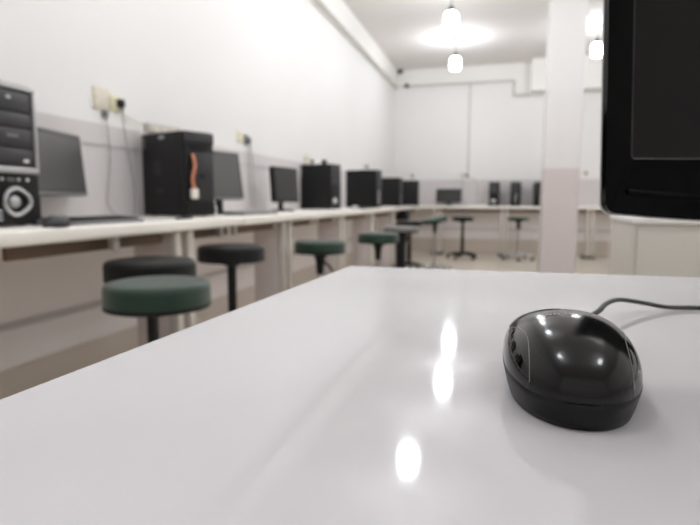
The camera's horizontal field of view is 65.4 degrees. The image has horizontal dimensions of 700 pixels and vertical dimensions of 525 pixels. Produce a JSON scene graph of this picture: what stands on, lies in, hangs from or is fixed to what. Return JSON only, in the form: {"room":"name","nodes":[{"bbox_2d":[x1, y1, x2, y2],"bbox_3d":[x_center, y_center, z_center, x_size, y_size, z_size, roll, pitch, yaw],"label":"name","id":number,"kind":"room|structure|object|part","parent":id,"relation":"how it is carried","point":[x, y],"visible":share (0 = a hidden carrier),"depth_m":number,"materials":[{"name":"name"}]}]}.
{"room":"computer lab","nodes":[
{"label":"computer lab","id":0,"kind":"room"},
{"bbox_2d":[0,0,394,330],"bbox_3d":[-0.919,-1.267,4.490,0.100,3.500,13.390,2,7,15],"label":"wall","id":1,"kind":"structure","parent":0,"point":[280,74],"depth_m":3.79,"materials":[{"name":"paint"}]},
{"bbox_2d":[92,85,109,110],"bbox_3d":[-1.314,-0.867,2.879,0.014,0.112,0.118,2,7,15],"label":"blank plate","id":2,"kind":"object","parent":1,"relation":"attached to","point":[100,96],"visible":1,"depth_m":2.87,"materials":[{"name":"beige plastic"}]},
{"bbox_2d":[102,110,108,120],"bbox_3d":[-1.303,-0.782,2.903,0.027,0.054,0.026,2,7,15],"label":"plug","id":3,"kind":"object","parent":1,"relation":"attached to","point":[105,113],"visible":1,"depth_m":2.89,"materials":[{"name":"grey plastic"}]},
{"bbox_2d":[109,94,120,112],"bbox_3d":[-1.286,-0.872,2.984,0.013,0.086,0.086,2,7,15],"label":"wall socket","id":4,"kind":"object","parent":1,"relation":"attached to","point":[112,98],"visible":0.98,"depth_m":2.97,"materials":[{"name":"beige plastic"}]},
{"bbox_2d":[117,99,124,111],"bbox_3d":[-1.258,-0.864,2.998,0.034,0.067,0.032,2,7,15],"label":"plug","id":5,"kind":"object","parent":4,"relation":"attached to","point":[120,102],"visible":1,"depth_m":2.98,"materials":[{"name":"black plastic"}]},
{"bbox_2d":[154,126,159,132],"bbox_3d":[-1.104,-0.760,3.118,0.002,0.040,0.039,3,7,23],"label":"outlet","id":6,"kind":"object","parent":1,"relation":"attached to","point":[156,128],"depth_m":3.12,"materials":[{"name":"beige plastic"}]},
{"bbox_2d":[0,240,352,371],"bbox_3d":[-0.860,0.121,4.630,0.030,0.170,13.190,2,7,15],"label":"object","id":7,"kind":"structure","parent":1,"relation":"attached to","point":[19,345],"depth_m":2.70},
{"bbox_2d":[0,252,374,399],"bbox_3d":[-0.870,0.340,4.658,0.012,0.270,13.190,2,7,15],"label":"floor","id":8,"kind":"structure","parent":1,"relation":"attached to","point":[20,378],"depth_m":2.87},
{"bbox_2d":[0,216,376,323],"bbox_3d":[-0.859,-0.209,4.593,0.030,0.425,13.190,2,7,15],"label":"desk panel","id":9,"kind":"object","parent":1,"relation":"attached to","point":[36,286],"depth_m":2.64,"materials":[{"name":"beige laminate"}]},
{"bbox_2d":[80,141,300,172],"bbox_3d":[-1.077,-0.725,3.765,0.006,0.011,4.400,2,7,15],"label":"cable","id":10,"kind":"object","parent":1,"relation":"attached to","point":[80,141],"visible":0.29,"depth_m":3.03,"materials":[{"name":"grey plastic"}]},
{"bbox_2d":[237,131,242,142],"bbox_3d":[-0.891,-1.016,4.411,0.013,0.086,0.086,2,7,15],"label":"wall socket","id":11,"kind":"object","parent":1,"relation":"attached to","point":[239,134],"visible":1,"depth_m":4.40,"materials":[{"name":"beige plastic"}]},
{"bbox_2d":[244,134,248,144],"bbox_3d":[-0.860,-1.019,4.523,0.013,0.080,0.070,2,7,15],"label":"wall socket","id":12,"kind":"object","parent":1,"relation":"attached to","point":[245,136],"visible":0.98,"depth_m":4.50,"materials":[{"name":"grey plastic"}]},
{"bbox_2d":[246,137,250,145],"bbox_3d":[-0.839,-1.002,4.519,0.034,0.067,0.032,2,7,15],"label":"plug","id":13,"kind":"object","parent":12,"relation":"attached to","point":[248,139],"visible":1,"depth_m":4.50,"materials":[{"name":"grey plastic"}]},
{"bbox_2d":[248,146,251,208],"bbox_3d":[-0.842,-0.716,4.579,0.023,0.527,0.064,0,6,1],"label":"cable","id":14,"kind":"object","parent":13,"relation":"hanging from","point":[249,146],"visible":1,"depth_m":4.59,"materials":[{"name":"grey plastic"}]},
{"bbox_2d":[250,145,255,208],"bbox_3d":[-0.828,-0.724,4.622,0.020,0.533,0.113,1,7,8],"label":"cable","id":15,"kind":"object","parent":1,"relation":"attached to","point":[250,145],"visible":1,"depth_m":4.66,"materials":[{"name":"grey plastic"}]},
{"bbox_2d":[304,155,309,164],"bbox_3d":[-0.466,-1.115,5.953,0.013,0.100,0.170,2,7,15],"label":"wall socket","id":16,"kind":"object","parent":1,"relation":"attached to","point":[306,158],"visible":0.87,"depth_m":5.92,"materials":[{"name":"beige plastic"}]},
{"bbox_2d":[310,0,397,89],"bbox_3d":[-0.838,-2.829,4.292,0.060,0.350,13.190,2,7,15],"label":"trim","id":17,"kind":"structure","parent":1,"relation":"attached to","point":[338,8],"depth_m":7.67,"materials":[{"name":"white paint"}]},
{"bbox_2d":[316,0,398,87],"bbox_3d":[-0.807,-2.657,4.240,0.040,0.038,12.970,2,7,15],"label":"conduit","id":18,"kind":"object","parent":1,"relation":"attached to","point":[320,2],"visible":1,"depth_m":7.24,"materials":[{"name":"grey"}]},
{"bbox_2d":[343,0,602,69],"bbox_3d":[1.862,-2.962,3.529,5.860,0.100,13.390,2,7,15],"label":"ceiling","id":19,"kind":"structure","parent":0,"point":[412,34],"depth_m":8.04,"materials":[{"name":"paint"}]},
{"bbox_2d":[444,0,457,29],"bbox_3d":[1.165,-2.954,6.254,0.150,0.535,0.150,2,7,15],"label":"pendant bulb","id":20,"kind":"object","parent":19,"relation":"hanging from","point":[451,17],"visible":1,"depth_m":6.22,"materials":[{"name":"grey glass"}]},
{"bbox_3d":[1.164,-2.785,6.273,0.150,0.195,0.150,2,7,15],"label":"globe","id":21,"kind":"part","parent":20,"relation":"part of"},
{"bbox_2d":[450,37,459,69],"bbox_3d":[1.631,-3.224,8.422,0.150,0.485,0.150,2,7,15],"label":"pendant bulb","id":22,"kind":"object","parent":19,"relation":"hanging from","point":[455,61],"visible":1,"depth_m":8.38,"materials":[{"name":"grey glass"}]},
{"bbox_3d":[1.631,-3.080,8.438,0.150,0.195,0.150,2,7,15],"label":"globe","id":23,"kind":"part","parent":22,"relation":"part of"},
{"bbox_2d":[591,24,601,57],"bbox_3d":[3.542,-3.168,7.795,0.150,0.445,0.150,2,7,15],"label":"pendant bulb","id":24,"kind":"object","parent":19,"relation":"hanging from","point":[596,52],"visible":0.93,"depth_m":7.76,"materials":[{"name":"grey glass"}]},
{"bbox_3d":[3.542,-3.044,7.809,0.150,0.195,0.150,2,7,15],"label":"globe","id":25,"kind":"part","parent":24,"relation":"part of"},
{"bbox_2d":[394,81,610,231],"bbox_3d":[3.621,-1.892,10.098,5.660,3.500,0.100,2,7,15],"label":"wall","id":26,"kind":"structure","parent":0,"point":[432,122],"depth_m":10.33,"materials":[{"name":"paint"}]},
{"bbox_2d":[467,83,470,172],"bbox_3d":[2.260,-2.544,10.337,0.024,1.655,0.024,5,8,38],"label":"conduit","id":27,"kind":"object","parent":26,"relation":"attached to","point":[470,83],"visible":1,"depth_m":10.33,"materials":[{"name":"grey plastic"}]},
{"bbox_2d":[409,80,529,95],"bbox_3d":[2.186,-3.230,10.216,2.285,0.293,0.028,2,7,15],"label":"conduit","id":28,"kind":"object","parent":26,"relation":"attached to","point":[514,94],"visible":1,"depth_m":10.13,"materials":[{"name":"grey plastic"}]},
{"bbox_2d":[398,62,600,94],"bbox_3d":[3.632,-3.338,9.848,5.600,0.570,0.060,2,7,15],"label":"trim","id":29,"kind":"structure","parent":26,"relation":"attached to","point":[519,72],"depth_m":10.15,"materials":[{"name":"white paint"}]},
{"bbox_2d":[411,229,610,241],"bbox_3d":[3.614,-0.498,10.189,5.630,0.170,0.030,2,7,15],"label":"trim","id":30,"kind":"structure","parent":26,"relation":"attached to","point":[423,233],"depth_m":10.42,"materials":[{"name":"beige paint"}]},
{"bbox_2d":[410,209,636,230],"bbox_3d":[3.615,-0.829,10.152,5.630,0.425,0.030,2,7,15],"label":"trim","id":31,"kind":"structure","parent":26,"relation":"attached to","point":[484,220],"depth_m":10.38,"materials":[{"name":"beige paint"}]},
{"bbox_2d":[411,238,635,256],"bbox_3d":[3.607,-0.281,10.225,5.648,0.270,0.012,2,7,15],"label":"baseboard","id":32,"kind":"structure","parent":26,"relation":"attached to","point":[417,244],"depth_m":10.47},
{"bbox_2d":[530,55,601,92],"bbox_3d":[4.771,-3.290,9.361,3.145,0.550,0.280,2,7,15],"label":"air conditioner","id":33,"kind":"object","parent":26,"relation":"attached to","point":[593,66],"depth_m":9.48,"materials":[{"name":"white paint"}]},
{"bbox_2d":[374,251,634,274],"bbox_3d":[1.853,0.615,3.935,5.860,0.100,13.390,2,7,15],"label":"floor","id":34,"kind":"structure","parent":0,"point":[483,261],"depth_m":8.90,"materials":[{"name":"tile"}]},
{"bbox_2d":[0,215,242,346],"bbox_3d":[-1.275,0.319,1.999,0.630,0.908,2.685,2,7,15],"label":"desk","id":35,"kind":"object","parent":34,"relation":"on","point":[158,235],"visible":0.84,"depth_m":2.31,"materials":[{"name":"grey laminate"}]},
{"bbox_2d":[0,81,40,225],"bbox_3d":[-1.339,-0.369,1.895,0.432,0.482,0.205,2,7,13],"label":"computer tower","id":36,"kind":"object","parent":35,"relation":"on","point":[19,156],"visible":0.98,"depth_m":1.86,"materials":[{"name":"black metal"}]},
{"bbox_3d":[-1.138,-0.451,1.838,0.013,0.297,0.203,2,7,13],"label":"silver trim","id":37,"kind":"part","parent":36,"relation":"part of","materials":[{"name":"grey plastic"}]},
{"bbox_2d":[42,215,71,227],"bbox_3d":[-1.002,-0.142,1.864,0.066,0.040,0.124,1,7,7],"label":"computer mouse","id":38,"kind":"object","parent":35,"relation":"on","point":[53,221],"visible":1,"depth_m":1.83,"materials":[{"name":"grey plastic"}]},
{"bbox_2d":[37,126,87,217],"bbox_3d":[-1.321,-0.390,2.440,0.200,0.401,0.471,0,6,1],"label":"monitor","id":39,"kind":"object","parent":35,"relation":"on","point":[61,169],"visible":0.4,"depth_m":2.45,"materials":[{"name":"black plastic"}]},
{"bbox_2d":[32,215,143,225],"bbox_3d":[-1.014,-0.168,2.151,0.150,0.027,0.440,2,7,15],"label":"keyboard","id":40,"kind":"object","parent":35,"relation":"on","point":[82,220],"visible":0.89,"depth_m":2.12,"materials":[{"name":"grey plastic"}]},
{"bbox_2d":[106,121,115,214],"bbox_3d":[-1.272,-0.507,2.950,0.097,0.525,0.046,-3,7,-26],"label":"cable","id":41,"kind":"object","parent":35,"relation":"on","point":[106,121],"visible":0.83,"depth_m":2.94,"materials":[{"name":"grey plastic"}]},
{"bbox_2d":[0,215,242,247],"bbox_3d":[-1.274,-0.105,1.951,0.630,0.053,2.685,2,7,15],"label":"countertop","id":42,"kind":"structure","parent":35,"relation":"on","point":[13,235],"depth_m":2.06,"materials":[{"name":"white laminate"}]},
{"bbox_2d":[122,112,136,216],"bbox_3d":[-1.242,-0.549,3.070,0.054,0.582,0.157,-2,7,-19],"label":"cable","id":43,"kind":"object","parent":35,"relation":"on","point":[122,112],"visible":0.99,"depth_m":3.11,"materials":[{"name":"grey plastic"}]},
{"bbox_3d":[-0.950,0.270,2.658,0.185,0.850,0.030,2,7,15],"label":"leg panel","id":44,"kind":"part","parent":35,"relation":"part of","materials":[{"name":"grey"}]},
{"bbox_3d":[-0.836,0.275,2.632,0.050,0.855,0.050,2,7,15],"label":"leg","id":45,"kind":"part","parent":35,"relation":"part of","materials":[{"name":"grey"}]},
{"bbox_2d":[142,123,214,216],"bbox_3d":[-0.983,-0.538,3.199,0.430,0.527,0.361,5,8,37],"label":"computer tower","id":46,"kind":"object","parent":35,"relation":"on","point":[178,179],"depth_m":3.09,"materials":[{"name":"black metal"}]},
{"bbox_2d":[123,112,142,125],"bbox_3d":[-1.234,-0.796,3.105,0.133,0.102,0.088,-4,8,-31],"label":"cable","id":47,"kind":"object","parent":46,"relation":"attached to","point":[123,112],"visible":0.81,"depth_m":3.11,"materials":[{"name":"beige plastic"}]},
{"bbox_3d":[-1.079,-0.781,3.245,0.066,0.055,0.355,3,7,23],"label":"power strip","id":48,"kind":"part","parent":46,"relation":"part of","materials":[{"name":"white plastic"}]},
{"bbox_3d":[-0.845,-0.696,3.048,0.012,0.061,0.196,5,8,37],"label":"frame","id":49,"kind":"part","parent":46,"relation":"part of","materials":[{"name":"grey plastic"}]},
{"bbox_2d":[176,216,192,219],"bbox_3d":[-0.801,-0.215,2.640,0.012,0.011,0.140,1,7,11],"label":"marker pen","id":50,"kind":"object","parent":35,"relation":"on","point":[191,217],"visible":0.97,"depth_m":2.62,"materials":[{"name":"black plastic"}]},
{"bbox_3d":[-0.807,0.263,2.737,0.050,0.855,0.050,2,7,15],"label":"leg","id":51,"kind":"part","parent":35,"relation":"part of","materials":[{"name":"grey"}]},
{"bbox_2d":[103,256,196,342],"bbox_3d":[-0.820,0.361,2.302,0.534,0.758,0.512,-1,7,-8],"label":"stool","id":52,"kind":"object","parent":34,"relation":"on","point":[139,266],"visible":0.24,"depth_m":2.12,"materials":[{"name":"black leather"}]},
{"bbox_3d":[-0.819,0.026,2.239,0.360,0.077,0.360,-1,7,-7],"label":"seat","id":53,"kind":"part","parent":52,"relation":"part of","materials":[{"name":"black leather"}]},
{"bbox_2d":[102,275,210,342],"bbox_3d":[-0.644,0.422,1.911,0.534,0.727,0.512,2,7,15],"label":"stool","id":54,"kind":"object","parent":34,"relation":"on","point":[151,297],"visible":0.34,"depth_m":1.73,"materials":[{"name":"green leather"}]},
{"bbox_3d":[-0.652,0.103,1.852,0.348,0.080,0.348,2,7,15],"label":"seat","id":55,"kind":"part","parent":54,"relation":"part of","materials":[{"name":"green leather"}]},
{"bbox_2d":[197,243,264,312],"bbox_3d":[-0.662,0.279,3.040,0.534,0.756,0.512,-5,8,-36],"label":"stool","id":56,"kind":"object","parent":34,"relation":"on","point":[230,255],"visible":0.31,"depth_m":2.87,"materials":[{"name":"black leather"}]},
{"bbox_3d":[-0.648,-0.056,2.981,0.362,0.077,0.362,-5,8,-36],"label":"seat","id":57,"kind":"part","parent":56,"relation":"part of","materials":[{"name":"black leather"}]},
{"bbox_3d":[-0.648,0.005,2.988,0.160,0.030,0.160,-5,8,-36],"label":"seat plate","id":58,"kind":"part","parent":56,"relation":"part of","materials":[{"name":"black plastic"}]},
{"bbox_2d":[160,206,420,301],"bbox_3d":[0.051,-0.221,6.785,0.630,0.908,7.295,2,7,15],"label":"desk","id":59,"kind":"object","parent":34,"relation":"on","point":[273,275],"visible":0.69,"depth_m":4.39,"materials":[{"name":"grey"}]},
{"bbox_2d":[213,150,243,213],"bbox_3d":[-0.862,-0.535,3.649,0.200,0.420,0.400,4,7,29],"label":"monitor","id":60,"kind":"object","parent":59,"relation":"on","point":[226,166],"visible":0.6,"depth_m":3.68,"materials":[{"name":"black plastic"}]},
{"bbox_2d":[224,210,277,215],"bbox_3d":[-0.637,-0.326,3.553,0.150,0.027,0.440,2,7,19],"label":"keyboard","id":61,"kind":"object","parent":59,"relation":"on","point":[242,212],"visible":0.99,"depth_m":3.45,"materials":[{"name":"grey plastic"}]},
{"bbox_3d":[-0.598,0.126,3.932,0.185,0.850,0.030,2,7,15],"label":"leg panel","id":62,"kind":"part","parent":59,"relation":"part of","materials":[{"name":"grey"}]},
{"bbox_3d":[-0.483,0.132,3.906,0.050,0.855,0.050,2,7,15],"label":"leg","id":63,"kind":"part","parent":59,"relation":"part of","materials":[{"name":"grey"}]},
{"bbox_2d":[269,166,298,211],"bbox_3d":[-0.557,-0.628,4.679,0.200,0.373,0.400,3,7,23],"label":"monitor","id":64,"kind":"object","parent":59,"relation":"on","point":[283,180],"visible":0.98,"depth_m":4.62,"materials":[{"name":"black plastic"}]},
{"bbox_3d":[-0.454,0.120,4.011,0.050,0.855,0.050,2,7,15],"label":"leg","id":65,"kind":"part","parent":59,"relation":"part of","materials":[{"name":"grey"}]},
{"bbox_2d":[160,206,420,224],"bbox_3d":[0.052,-0.645,6.736,0.630,0.053,7.295,2,7,15],"label":"countertop","id":66,"kind":"structure","parent":59,"relation":"on","point":[299,214],"depth_m":4.40,"materials":[{"name":"white laminate"}]},
{"bbox_2d":[300,164,340,208],"bbox_3d":[-0.321,-0.803,5.810,0.410,0.468,0.216,4,7,28],"label":"computer tower","id":67,"kind":"object","parent":59,"relation":"on","point":[320,183],"visible":0.94,"depth_m":5.71,"materials":[{"name":"black metal"}]},
{"bbox_3d":[-0.221,-0.028,5.292,0.185,0.850,0.030,2,7,15],"label":"leg panel","id":68,"kind":"part","parent":59,"relation":"part of","materials":[{"name":"grey"}]},
{"bbox_3d":[-0.106,-0.022,5.266,0.050,0.855,0.050,2,7,15],"label":"leg","id":69,"kind":"part","parent":59,"relation":"part of","materials":[{"name":"grey"}]},
{"bbox_3d":[-0.077,-0.034,5.372,0.050,0.855,0.050,2,7,15],"label":"leg","id":70,"kind":"part","parent":59,"relation":"part of","materials":[{"name":"grey"}]},
{"bbox_3d":[0.124,-0.168,6.538,0.185,0.850,0.030,2,7,15],"label":"leg panel","id":71,"kind":"part","parent":59,"relation":"part of","materials":[{"name":"grey"}]},
{"bbox_2d":[346,170,381,207],"bbox_3d":[0.180,-0.931,6.925,0.419,0.472,0.200,3,7,25],"label":"computer tower","id":72,"kind":"object","parent":59,"relation":"on","point":[363,187],"visible":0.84,"depth_m":6.83,"materials":[{"name":"black metal"}]},
{"bbox_2d":[358,206,373,208],"bbox_3d":[0.157,-0.636,6.304,0.150,0.027,0.440,2,7,15],"label":"keyboard","id":73,"kind":"object","parent":59,"relation":"on","point":[360,207],"visible":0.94,"depth_m":6.25,"materials":[{"name":"grey plastic"}]},
{"bbox_3d":[0.239,-0.163,6.512,0.050,0.855,0.050,2,7,15],"label":"leg","id":74,"kind":"part","parent":59,"relation":"part of","materials":[{"name":"grey"}]},
{"bbox_3d":[0.268,-0.174,6.617,0.050,0.855,0.050,2,7,15],"label":"leg","id":75,"kind":"part","parent":59,"relation":"part of","materials":[{"name":"grey"}]},
{"bbox_3d":[0.482,-0.314,7.831,0.185,0.850,0.030,2,7,15],"label":"leg panel","id":76,"kind":"part","parent":59,"relation":"part of","materials":[{"name":"grey"}]},
{"bbox_3d":[0.597,-0.308,7.806,0.050,0.855,0.050,2,7,15],"label":"leg","id":77,"kind":"part","parent":59,"relation":"part of","materials":[{"name":"grey"}]},
{"bbox_2d":[382,178,402,205],"bbox_3d":[0.657,-1.169,9.055,0.409,0.468,0.200,3,7,23],"label":"computer tower","id":78,"kind":"object","parent":59,"relation":"on","point":[392,188],"visible":0.81,"depth_m":8.95,"materials":[{"name":"black metal"}]},
{"bbox_3d":[0.626,-0.320,7.911,0.050,0.855,0.050,2,7,15],"label":"leg","id":79,"kind":"part","parent":59,"relation":"part of","materials":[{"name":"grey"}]},
{"bbox_3d":[0.841,-0.460,9.125,0.185,0.850,0.030,2,7,15],"label":"leg panel","id":80,"kind":"part","parent":59,"relation":"part of","materials":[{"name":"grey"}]},
{"bbox_2d":[395,210,410,219],"bbox_3d":[0.839,-0.757,8.659,0.208,0.155,0.320,2,7,15],"label":"box","id":81,"kind":"object","parent":59,"relation":"attached to","point":[403,214],"visible":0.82,"depth_m":8.51,"materials":[{"name":"black plastic"}]},
{"bbox_2d":[402,180,418,205],"bbox_3d":[1.067,-1.291,10.148,0.429,0.465,0.190,2,7,15],"label":"computer tower","id":82,"kind":"object","parent":59,"relation":"on","point":[410,196],"visible":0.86,"depth_m":10.04,"materials":[{"name":"black metal"}]},
{"bbox_2d":[294,239,345,277],"bbox_3d":[-0.194,0.206,3.837,0.534,0.724,0.512,4,8,32],"label":"stool","id":83,"kind":"object","parent":34,"relation":"on","point":[319,248],"visible":0.34,"depth_m":3.66,"materials":[{"name":"green leather"}]},
{"bbox_3d":[-0.208,-0.113,3.781,0.356,0.077,0.356,4,8,32],"label":"seat","id":84,"kind":"part","parent":83,"relation":"part of","materials":[{"name":"green leather"}]},
{"bbox_3d":[-0.208,-0.052,3.788,0.160,0.030,0.160,4,8,32],"label":"seat plate","id":85,"kind":"part","parent":83,"relation":"part of","materials":[{"name":"black plastic"}]},
{"bbox_3d":[-0.153,0.024,3.781,0.089,0.092,0.021,1,7,9],"label":"lever","id":86,"kind":"part","parent":83,"relation":"part of","materials":[{"name":"black plastic"}]},
{"bbox_2d":[0,266,699,524],"bbox_3d":[0.584,0.521,0.273,1.484,0.906,0.840,2,7,15],"label":"table","id":87,"kind":"object","parent":34,"relation":"on","point":[351,395],"visible":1,"depth_m":0.23,"materials":[{"name":"grey laminate"}]},
{"bbox_2d":[503,297,699,430],"bbox_3d":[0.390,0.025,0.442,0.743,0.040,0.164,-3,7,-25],"label":"computer mouse","id":88,"kind":"object","parent":87,"relation":"on","point":[553,357],"visible":1,"depth_m":0.23,"materials":[{"name":"glossy black plastic"}]},
{"bbox_3d":[0.080,0.041,0.270,0.008,0.019,0.071,1,7,7],"label":"panel","id":89,"kind":"part","parent":88,"relation":"part of","materials":[{"name":"black plastic"}]},
{"bbox_3d":[0.132,0.043,0.257,0.008,0.019,0.071,3,7,21],"label":"panel","id":90,"kind":"part","parent":88,"relation":"part of","materials":[{"name":"black plastic"}]},
{"bbox_2d":[599,0,699,220],"bbox_3d":[0.454,-0.182,0.544,0.461,0.428,0.165,0,6,0],"label":"monitor","id":91,"kind":"object","parent":87,"relation":"on","point":[650,134],"visible":1,"depth_m":0.48,"materials":[{"name":"black plastic"}]},
{"bbox_2d":[357,232,398,266],"bbox_3d":[0.234,0.104,4.734,0.534,0.727,0.512,-2,7,-19],"label":"stool","id":92,"kind":"object","parent":34,"relation":"on","point":[377,239],"visible":0.36,"depth_m":4.56,"materials":[{"name":"green leather"}]},
{"bbox_3d":[0.240,-0.216,4.674,0.356,0.077,0.356,-2,7,-19],"label":"seat","id":93,"kind":"part","parent":92,"relation":"part of","materials":[{"name":"green leather"}]},
{"bbox_2d":[383,226,418,267],"bbox_3d":[0.516,0.007,5.509,0.534,0.745,0.512,1,7,10],"label":"stool","id":94,"kind":"object","parent":34,"relation":"on","point":[402,231],"visible":0.33,"depth_m":5.42,"materials":[{"name":"grey plastic"}]},
{"bbox_3d":[0.511,-0.334,5.447,0.356,0.052,0.356,1,7,10],"label":"seat","id":95,"kind":"part","parent":94,"relation":"part of","materials":[{"name":"grey plastic"}]},
{"bbox_2d":[392,220,426,268],"bbox_3d":[0.837,-0.242,7.848,0.534,0.715,0.512,-5,8,-36],"label":"stool","id":96,"kind":"object","parent":34,"relation":"on","point":[409,263],"visible":0.55,"depth_m":7.79,"materials":[{"name":"black plastic"}]},
{"bbox_3d":[0.850,-0.564,7.790,0.370,0.062,0.370,-5,8,-36],"label":"seat","id":97,"kind":"part","parent":96,"relation":"part of","materials":[{"name":"black plastic"}]},
{"bbox_2d":[416,215,450,268],"bbox_3d":[1.178,-0.256,7.603,0.534,0.799,0.512,0,6,-2],"label":"stool","id":98,"kind":"object","parent":34,"relation":"on","point":[435,220],"visible":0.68,"depth_m":7.54,"materials":[{"name":"green plastic"}]},
{"bbox_3d":[1.038,0.054,7.655,0.231,0.073,0.044,2,7,17],"label":"arm","id":99,"kind":"part","parent":98,"relation":"part of","materials":[{"name":"silver metal"}]},
{"bbox_3d":[1.171,-0.591,7.538,0.354,0.119,0.357,0,6,-2],"label":"seat","id":100,"kind":"part","parent":98,"relation":"part of","materials":[{"name":"green leather"}]},
{"bbox_2d":[446,217,476,259],"bbox_3d":[1.954,-0.429,9.477,0.534,0.725,0.512,0,6,1],"label":"stool","id":101,"kind":"object","parent":34,"relation":"on","point":[462,220],"visible":1,"depth_m":9.41,"materials":[{"name":"black plastic"}]},
{"bbox_3d":[1.952,-0.756,9.415,0.356,0.062,0.356,0,6,1],"label":"seat","id":102,"kind":"part","parent":101,"relation":"part of","materials":[{"name":"black plastic"}]},
{"bbox_2d":[402,205,603,258],"bbox_3d":[3.500,-0.567,9.916,5.610,0.908,0.600,2,7,15],"label":"bench","id":103,"kind":"object","parent":34,"relation":"on","point":[581,209],"visible":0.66,"depth_m":9.84,"materials":[{"name":"grey"}]},
{"bbox_3d":[1.674,-0.577,10.196,0.050,0.855,0.050,2,7,15],"label":"leg","id":104,"kind":"part","parent":103,"relation":"part of","materials":[{"name":"grey"}]},
{"bbox_2d":[436,189,461,205],"bbox_3d":[1.869,-1.234,10.324,0.470,0.317,0.200,2,7,15],"label":"monitor","id":105,"kind":"object","parent":103,"relation":"on","point":[448,196],"visible":1,"depth_m":10.30,"materials":[{"name":"black plastic"}]},
{"bbox_2d":[460,204,484,205],"bbox_3d":[2.256,-1.054,10.028,0.440,0.027,0.150,2,7,15],"label":"keyboard","id":106,"kind":"object","parent":103,"relation":"on","point":[461,204],"visible":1,"depth_m":9.99,"materials":[{"name":"white plastic"}]},
{"bbox_2d":[489,182,499,205],"bbox_3d":[2.674,-1.266,10.102,0.186,0.435,0.410,2,7,15],"label":"computer tower","id":107,"kind":"object","parent":103,"relation":"on","point":[494,187],"visible":0.96,"depth_m":9.91,"materials":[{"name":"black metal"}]},
{"bbox_2d":[402,205,600,209],"bbox_3d":[3.501,-0.992,9.867,5.610,0.053,0.600,2,7,15],"label":"countertop","id":108,"kind":"structure","parent":103,"relation":"on","point":[422,207],"depth_m":9.81,"materials":[{"name":"white laminate"}]},
{"bbox_3d":[2.749,-0.541,9.902,0.050,0.855,0.050,2,7,15],"label":"leg","id":109,"kind":"part","parent":103,"relation":"part of","materials":[{"name":"grey"}]},
{"bbox_3d":[2.831,-0.538,9.880,0.050,0.855,0.050,2,7,15],"label":"leg","id":110,"kind":"part","parent":103,"relation":"part of","materials":[{"name":"grey"}]},
{"bbox_2d":[510,182,520,205],"bbox_3d":[3.037,-1.254,10.004,0.175,0.435,0.409,2,7,15],"label":"computer tower","id":111,"kind":"object","parent":103,"relation":"on","point":[515,190],"visible":0.94,"depth_m":9.81,"materials":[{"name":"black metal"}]},
{"bbox_2d":[533,182,540,205],"bbox_3d":[3.443,-1.241,9.896,0.190,0.435,0.409,2,7,13],"label":"computer tower","id":112,"kind":"object","parent":103,"relation":"on","point":[537,185],"visible":0.45,"depth_m":9.72,"materials":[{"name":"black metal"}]},
{"bbox_3d":[4.147,-0.494,9.520,0.050,0.855,0.050,2,7,15],"label":"leg","id":113,"kind":"part","parent":103,"relation":"part of","materials":[{"name":"grey"}]},
{"bbox_3d":[4.229,-0.491,9.498,0.050,0.855,0.050,2,7,15],"label":"leg","id":114,"kind":"part","parent":103,"relation":"part of","materials":[{"name":"grey"}]},
{"bbox_2d":[501,217,533,260],"bbox_3d":[2.866,-0.413,9.357,0.534,0.725,0.512,-3,7,-25],"label":"stool","id":115,"kind":"object","parent":34,"relation":"on","point":[518,220],"visible":1,"depth_m":9.29,"materials":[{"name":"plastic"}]},
{"bbox_3d":[2.731,-0.134,9.351,0.231,0.073,0.044,-1,7,-6],"label":"arm","id":116,"kind":"part","parent":115,"relation":"part of","materials":[{"name":"silver metal"}]},
{"bbox_3d":[2.876,-0.747,9.296,0.356,0.047,0.356,-3,7,-25],"label":"seat","id":117,"kind":"part","parent":115,"relation":"part of","materials":[{"name":"black plastic"}]},
{"bbox_3d":[2.998,-0.127,9.294,0.231,0.073,0.044,4,7,30],"label":"arm","id":118,"kind":"part","parent":115,"relation":"part of","materials":[{"name":"silver metal"}]},
{"bbox_2d":[609,215,699,277],"bbox_3d":[2.495,0.177,3.347,1.580,0.906,0.700,2,7,15],"label":"desk","id":119,"kind":"object","parent":34,"relation":"on","point":[664,247],"visible":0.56,"depth_m":3.17,"materials":[{"name":"white laminate"}]},
{"bbox_3d":[1.754,0.169,3.553,0.018,0.872,0.658,2,7,15],"label":"panel","id":120,"kind":"part","parent":119,"relation":"part of","materials":[{"name":"beige laminate"}]},
{"bbox_2d":[609,215,699,223],"bbox_3d":[2.496,-0.256,3.298,1.580,0.034,0.700,2,7,15],"label":"countertop","id":121,"kind":"structure","parent":119,"relation":"on","point":[637,220],"depth_m":3.15,"materials":[{"name":"white laminate"}]},
{"bbox_3d":[2.405,0.226,3.046,1.497,0.867,0.025,2,7,15],"label":"panel","id":122,"kind":"part","parent":119,"relation":"part of","materials":[{"name":"beige laminate"}]},
{"bbox_2d":[537,0,588,272],"bbox_3d":[2.650,-1.523,6.828,0.415,3.500,0.420,2,7,15],"label":"pillar","id":123,"kind":"structure","parent":0,"point":[567,19],"depth_m":6.63,"materials":[{"name":"paint"}]}
]}

